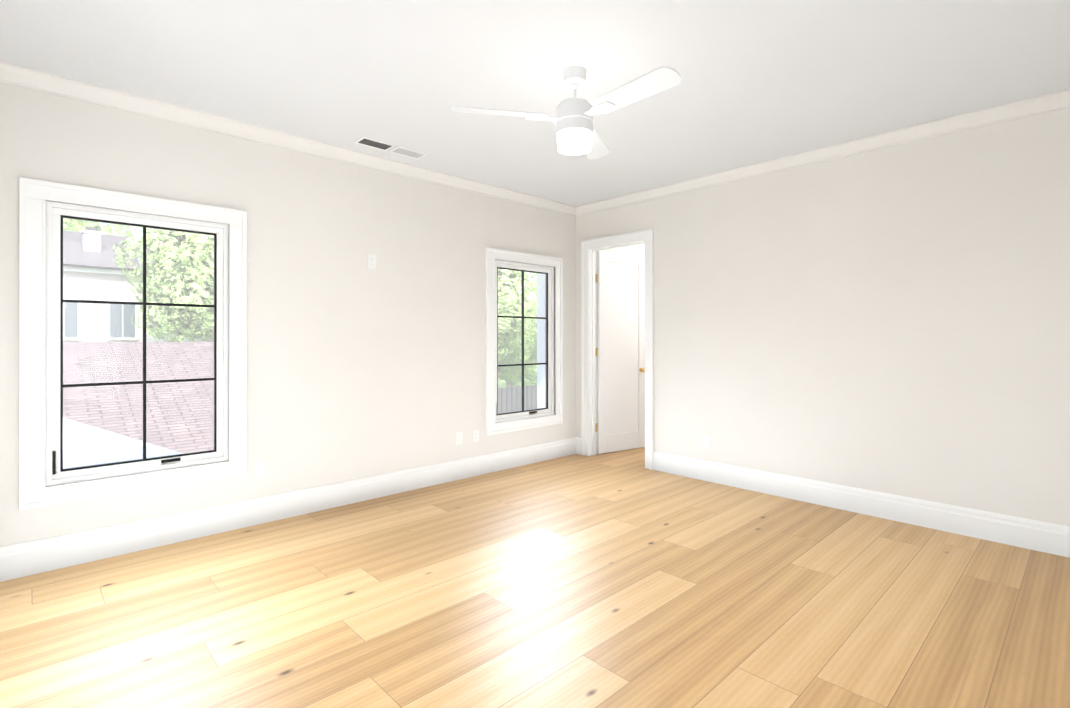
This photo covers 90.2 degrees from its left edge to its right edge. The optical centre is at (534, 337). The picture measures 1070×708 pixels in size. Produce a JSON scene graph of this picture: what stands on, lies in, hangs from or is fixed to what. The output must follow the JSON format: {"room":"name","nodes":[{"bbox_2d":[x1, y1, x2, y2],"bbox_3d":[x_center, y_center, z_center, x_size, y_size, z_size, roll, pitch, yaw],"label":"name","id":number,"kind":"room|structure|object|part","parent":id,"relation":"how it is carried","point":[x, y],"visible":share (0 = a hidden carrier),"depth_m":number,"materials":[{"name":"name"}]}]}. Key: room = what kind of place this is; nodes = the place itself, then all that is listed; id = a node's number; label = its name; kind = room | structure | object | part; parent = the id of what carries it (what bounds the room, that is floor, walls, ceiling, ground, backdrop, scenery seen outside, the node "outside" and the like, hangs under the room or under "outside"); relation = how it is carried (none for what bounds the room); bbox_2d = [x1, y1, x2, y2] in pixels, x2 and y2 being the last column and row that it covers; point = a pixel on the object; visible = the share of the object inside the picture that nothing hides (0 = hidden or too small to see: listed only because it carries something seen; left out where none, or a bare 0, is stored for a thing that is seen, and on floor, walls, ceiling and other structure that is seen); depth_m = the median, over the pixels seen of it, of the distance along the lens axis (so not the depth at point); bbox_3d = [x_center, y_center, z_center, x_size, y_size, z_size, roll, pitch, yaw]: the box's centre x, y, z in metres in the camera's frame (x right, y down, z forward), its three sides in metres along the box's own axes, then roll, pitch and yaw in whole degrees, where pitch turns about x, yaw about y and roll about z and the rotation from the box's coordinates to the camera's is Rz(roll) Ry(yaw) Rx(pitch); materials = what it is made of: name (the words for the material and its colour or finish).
{"room":"empty bedroom","nodes":[
{"label":"empty bedroom","id":0,"kind":"room"},
{"bbox_2d":[0,82,644,546],"bbox_3d":[-0.570,-0.075,5.190,7.450,2.750,0.250,0,0,-44],"label":"wall","id":1,"kind":"structure","parent":0,"point":[356,368],"depth_m":4.00,"materials":[{"name":"paint"}]},
{"bbox_2d":[19,177,246,509],"bbox_3d":[-2.472,0.033,3.359,1.118,1.798,0.280,0,0,-44],"label":"window","id":2,"kind":"structure","parent":1,"relation":"in","point":[39,486],"depth_m":3.19,"materials":[{"name":"paint"}]},
{"bbox_3d":[-2.430,0.045,3.292,0.814,1.486,0.056,0,0,-44],"label":"window muntins","id":3,"kind":"part","parent":2,"relation":"part of","materials":[{"name":"black metal"}]},
{"bbox_3d":[-2.481,0.033,3.369,0.910,1.590,0.254,0,0,-44],"label":"frame","id":4,"kind":"part","parent":2,"relation":"part of","materials":[{"name":"paint"}]},
{"bbox_3d":[-2.431,0.033,3.316,0.854,1.534,0.050,0,0,-44],"label":"window sash","id":5,"kind":"part","parent":2,"relation":"part of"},
{"bbox_3d":[-2.428,0.033,3.313,0.778,1.458,0.004,0,0,-44],"label":"glass","id":6,"kind":"part","parent":2,"relation":"part of","materials":[{"name":"clear glass"}]},
{"bbox_2d":[255,461,265,478],"bbox_3d":[-1.919,0.923,3.728,0.070,0.114,0.007,0,0,-44],"label":"electrical outlet","id":7,"kind":"object","parent":1,"relation":"attached to","point":[260,469],"visible":1,"depth_m":3.73,"materials":[{"name":"white plastic"}]},
{"bbox_2d":[0,61,575,216],"bbox_3d":[-1.249,-1.407,4.324,4.590,0.088,0.070,0,0,-44],"label":"crown molding","id":8,"kind":"structure","parent":1,"relation":"attached to","point":[29,78],"depth_m":3.60,"materials":[{"name":"paint"}]},
{"bbox_2d":[0,437,579,581],"bbox_3d":[-1.248,1.209,4.350,4.750,0.180,0.030,0,0,-44],"label":"baseboard","id":9,"kind":"structure","parent":1,"relation":"attached to","point":[24,559],"depth_m":3.62,"materials":[{"name":"paint"}]},
{"bbox_2d":[368,254,375,268],"bbox_3d":[-1.318,-0.611,4.301,0.070,0.114,0.007,0,0,-44],"label":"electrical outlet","id":10,"kind":"object","parent":1,"relation":"attached to","point":[371,261],"visible":1,"depth_m":4.30,"materials":[{"name":"white plastic"}]},
{"bbox_2d":[456,432,461,444],"bbox_3d":[-0.695,0.924,4.893,0.070,0.114,0.007,0,0,-44],"label":"electrical outlet","id":11,"kind":"object","parent":1,"relation":"attached to","point":[458,438],"visible":1,"depth_m":4.88,"materials":[{"name":"white plastic"}]},
{"bbox_2d":[473,429,478,441],"bbox_3d":[-0.557,0.924,5.024,0.070,0.114,0.007,0,0,-44],"label":"electrical outlet","id":12,"kind":"object","parent":1,"relation":"attached to","point":[475,435],"visible":1,"depth_m":5.02,"materials":[{"name":"white plastic"}]},
{"bbox_2d":[485,247,562,434],"bbox_3d":[-0.172,0.035,5.548,1.048,1.798,0.280,0,0,-44],"label":"window","id":13,"kind":"structure","parent":1,"relation":"in","point":[493,257],"depth_m":5.53,"materials":[{"name":"paint"}]},
{"bbox_3d":[-0.130,0.047,5.480,0.744,1.486,0.056,0,0,-44],"label":"window muntins","id":14,"kind":"part","parent":13,"relation":"part of","materials":[{"name":"black metal"}]},
{"bbox_3d":[-0.128,0.035,5.502,0.708,1.458,0.004,0,0,-44],"label":"glass","id":15,"kind":"part","parent":13,"relation":"part of","materials":[{"name":"clear glass"}]},
{"bbox_3d":[-0.131,0.035,5.504,0.784,1.534,0.050,0,0,-44],"label":"window sash","id":16,"kind":"part","parent":13,"relation":"part of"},
{"bbox_3d":[-0.181,0.035,5.557,0.840,1.590,0.254,0,0,-44],"label":"frame","id":17,"kind":"part","parent":13,"relation":"part of","materials":[{"name":"paint"}]},
{"bbox_2d":[0,447,1069,707],"bbox_3d":[1.178,1.358,3.353,7.450,0.120,5.320,0,0,-44],"label":"floor","id":18,"kind":"structure","parent":0,"point":[622,579],"depth_m":2.54,"materials":[{"name":"brown wood"}]},
{"bbox_2d":[0,0,1069,206],"bbox_3d":[1.178,-1.527,3.355,7.450,0.150,5.320,0,0,-44],"label":"ceiling","id":19,"kind":"structure","parent":0,"point":[764,80],"depth_m":2.87,"materials":[{"name":"paint"}]},
{"bbox_2d":[354,136,397,151],"bbox_3d":[-1.197,-1.448,3.986,0.260,0.006,0.150,0,0,-44],"label":"ceiling vent","id":20,"kind":"object","parent":19,"relation":"in","point":[381,145],"depth_m":3.99,"materials":[{"name":"white plastic"}]},
{"bbox_2d":[358,139,391,149],"bbox_3d":[-1.197,-1.448,3.986,0.224,0.005,0.114,0,0,-44],"label":"return grille","id":21,"kind":"object","parent":20,"relation":"attached to","point":[372,143],"depth_m":3.99,"materials":[{"name":"grey metal"}]},
{"bbox_2d":[390,146,427,158],"bbox_3d":[-0.995,-1.448,4.180,0.260,0.006,0.150,0,0,-44],"label":"ceiling vent","id":22,"kind":"object","parent":19,"relation":"in","point":[402,151],"depth_m":4.18,"materials":[{"name":"white plastic"}]},
{"bbox_2d":[392,148,422,157],"bbox_3d":[-0.995,-1.448,4.179,0.224,0.005,0.114,0,0,-44],"label":"grille","id":23,"kind":"object","parent":22,"relation":"attached to","point":[406,152],"depth_m":4.16,"materials":[{"name":"grey metal"}]},
{"bbox_2d":[452,65,680,158],"bbox_3d":[0.316,-1.239,2.823,1.166,0.426,1.056,0,0,-44],"label":"fan","id":24,"kind":"object","parent":19,"relation":"hanging from","point":[576,133],"visible":1,"depth_m":2.82,"materials":[{"name":"white plastic"}]},
{"bbox_2d":[557,128,591,154],"bbox_3d":[0.215,-1.066,2.908,0.192,0.080,0.192,0,0,-44],"label":"diffuser","id":25,"kind":"object","parent":24,"relation":"attached to","point":[570,141],"depth_m":2.84,"materials":[{"name":"white glass"}]},
{"bbox_2d":[576,107,1069,525],"bbox_3d":[2.253,-0.076,4.204,0.120,2.750,5.070,0,0,-44],"label":"wall","id":26,"kind":"structure","parent":0,"point":[894,320],"depth_m":3.84,"materials":[{"name":"paint"}]},
{"bbox_2d":[581,229,653,469],"bbox_3d":[0.895,0.115,5.631,0.176,2.370,0.930,0,0,-44],"label":"door frame","id":27,"kind":"structure","parent":26,"relation":"attached to","point":[647,236],"depth_m":5.85,"materials":[{"name":"paint"}]},
{"bbox_2d":[595,251,644,453],"bbox_3d":[0.985,0.161,6.116,0.770,2.258,0.043,0,0,-34],"label":"door leaf","id":28,"kind":"structure","parent":26,"relation":"in","point":[621,350],"depth_m":6.10,"materials":[{"name":"paint"}]},
{"bbox_3d":[0.680,0.167,5.927,0.050,1.759,0.013,0,0,-44],"label":"door hinges","id":29,"kind":"part","parent":28,"relation":"part of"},
{"bbox_2d":[703,435,709,448],"bbox_3d":[1.555,0.949,4.844,0.007,0.114,0.070,0,0,-44],"label":"electrical outlet","id":30,"kind":"object","parent":26,"relation":"attached to","point":[706,441],"visible":1,"depth_m":4.84,"materials":[{"name":"white plastic"}]},
{"bbox_2d":[576,89,1069,216],"bbox_3d":[2.142,-1.407,4.183,0.070,0.088,4.950,0,0,-44],"label":"crown molding","id":31,"kind":"structure","parent":26,"relation":"attached to","point":[1058,100],"depth_m":3.92,"materials":[{"name":"paint"}]},
{"bbox_2d":[653,451,1069,557],"bbox_3d":[2.503,1.208,3.840,0.018,0.180,3.900,0,0,-44],"label":"baseboard","id":32,"kind":"structure","parent":26,"relation":"attached to","point":[1046,537],"depth_m":3.81,"materials":[{"name":"paint"}]},
{"label":"outside","id":33,"kind":"structure","parent":0,"visible":0},
{"bbox_2d":[498,371,536,410],"bbox_3d":[-23.420,4.631,45.596,140.000,0.200,89.700,0,0,-44],"label":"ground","id":34,"kind":"structure","parent":33,"point":[502,382],"depth_m":52.72,"materials":[{"name":"green plant"}]},
{"bbox_2d":[63,218,132,236],"bbox_3d":[-34.541,-3.699,37.440,10.421,16.446,8.301,0,0,-44],"label":"tree","id":35,"kind":"object","parent":34,"relation":"on","point":[86,223],"depth_m":38.33,"materials":[{"name":"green plant"}]},
{"bbox_2d":[63,271,147,341],"bbox_3d":[-27.561,0.618,28.337,10.200,7.800,9.000,0,0,-44],"label":"house","id":36,"kind":"structure","parent":34,"relation":"on","point":[82,287],"depth_m":27.14,"materials":[{"name":"paint"}]},
{"bbox_2d":[63,266,148,339],"bbox_3d":[-24.389,-1.735,25.006,10.600,3.700,0.199,0,0,-44],"label":"trim","id":37,"kind":"structure","parent":36,"relation":"attached to","point":[107,271],"depth_m":27.31,"materials":[{"name":"white"}]},
{"bbox_2d":[64,302,77,336],"bbox_3d":[-22.945,-0.934,26.352,0.490,1.800,0.039,0,0,-44],"label":"pane","id":38,"kind":"object","parent":37,"relation":"attached to","point":[69,308],"depth_m":26.32,"materials":[{"name":"grey"}]},
{"bbox_2d":[110,304,121,336],"bbox_3d":[-21.677,-0.933,27.559,0.490,1.800,0.039,0,0,-44],"label":"pane","id":39,"kind":"object","parent":37,"relation":"attached to","point":[114,313],"depth_m":27.53,"materials":[{"name":"grey"}]},
{"bbox_2d":[123,304,134,336],"bbox_3d":[-21.279,-0.933,27.938,0.490,1.800,0.039,0,0,-44],"label":"pane","id":40,"kind":"object","parent":37,"relation":"attached to","point":[129,309],"depth_m":27.90,"materials":[{"name":"grey"}]},
{"bbox_2d":[63,418,182,468],"bbox_3d":[-5.965,2.748,3.829,5.700,3.500,5.080,0,0,-44],"label":"roof","id":41,"kind":"structure","parent":34,"relation":"on","point":[95,449],"depth_m":4.80,"materials":[{"name":"white"}]},
{"bbox_2d":[117,225,182,341],"bbox_3d":[-28.076,-3.012,43.574,9.674,15.083,9.904,0,0,-44],"label":"tree","id":42,"kind":"object","parent":34,"relation":"on","point":[150,252],"depth_m":41.65,"materials":[{"name":"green plant"}]},
{"bbox_2d":[112,229,213,341],"bbox_3d":[-17.033,-0.767,26.647,6.445,10.567,6.250,0,0,-44],"label":"tree","id":43,"kind":"object","parent":34,"relation":"on","point":[159,313],"depth_m":25.01,"materials":[{"name":"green plant"}]},
{"bbox_2d":[498,385,536,413],"bbox_3d":[1.467,3.061,19.446,8.800,2.900,0.100,0,0,-44],"label":"fence","id":44,"kind":"object","parent":34,"relation":"on","point":[511,401],"depth_m":17.38,"materials":[{"name":"grey wood"}]},
{"bbox_2d":[498,269,536,359],"bbox_3d":[-2.093,0.658,21.155,5.175,7.708,4.594,0,0,-44],"label":"tree","id":45,"kind":"object","parent":34,"relation":"on","point":[504,313],"depth_m":20.21,"materials":[{"name":"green plant"}]},
{"bbox_2d":[498,277,536,390],"bbox_3d":[-0.935,0.569,26.343,6.434,7.893,6.208,0,0,-44],"label":"tree","id":46,"kind":"object","parent":34,"relation":"on","point":[515,356],"depth_m":24.45,"materials":[{"name":"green plant"}]},
{"bbox_2d":[498,270,536,387],"bbox_3d":[-1.452,-0.002,33.697,7.926,9.047,5.387,0,0,-44],"label":"tree","id":47,"kind":"object","parent":34,"relation":"on","point":[507,384],"depth_m":33.52,"materials":[{"name":"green plant"}]},
{"bbox_3d":[-13.484,3.932,14.122,18.200,1.150,17.200,0,0,-44],"label":"roof","id":48,"kind":"structure","parent":0,"visible":0},
{"bbox_2d":[63,342,213,452],"bbox_3d":[-10.395,1.770,10.878,19.000,3.293,9.040,0,0,-44],"label":"roof","id":49,"kind":"structure","parent":48,"relation":"on","point":[104,406],"depth_m":13.07,"materials":[{"name":"tile"}]},
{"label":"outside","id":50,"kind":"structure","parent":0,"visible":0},
{"bbox_2d":[63,230,157,271],"bbox_3d":[-25.873,-4.735,26.567,11.000,2.498,5.002,0,0,-44],"label":"roof","id":51,"kind":"structure","parent":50,"point":[87,253],"depth_m":28.06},
{"bbox_2d":[81,226,102,251],"bbox_3d":[-23.702,-4.282,28.493,0.860,3.200,0.860,0,0,-44],"label":"chimney","id":52,"kind":"object","parent":51,"relation":"on","point":[94,243],"depth_m":28.24,"materials":[{"name":"white"}]}
]}

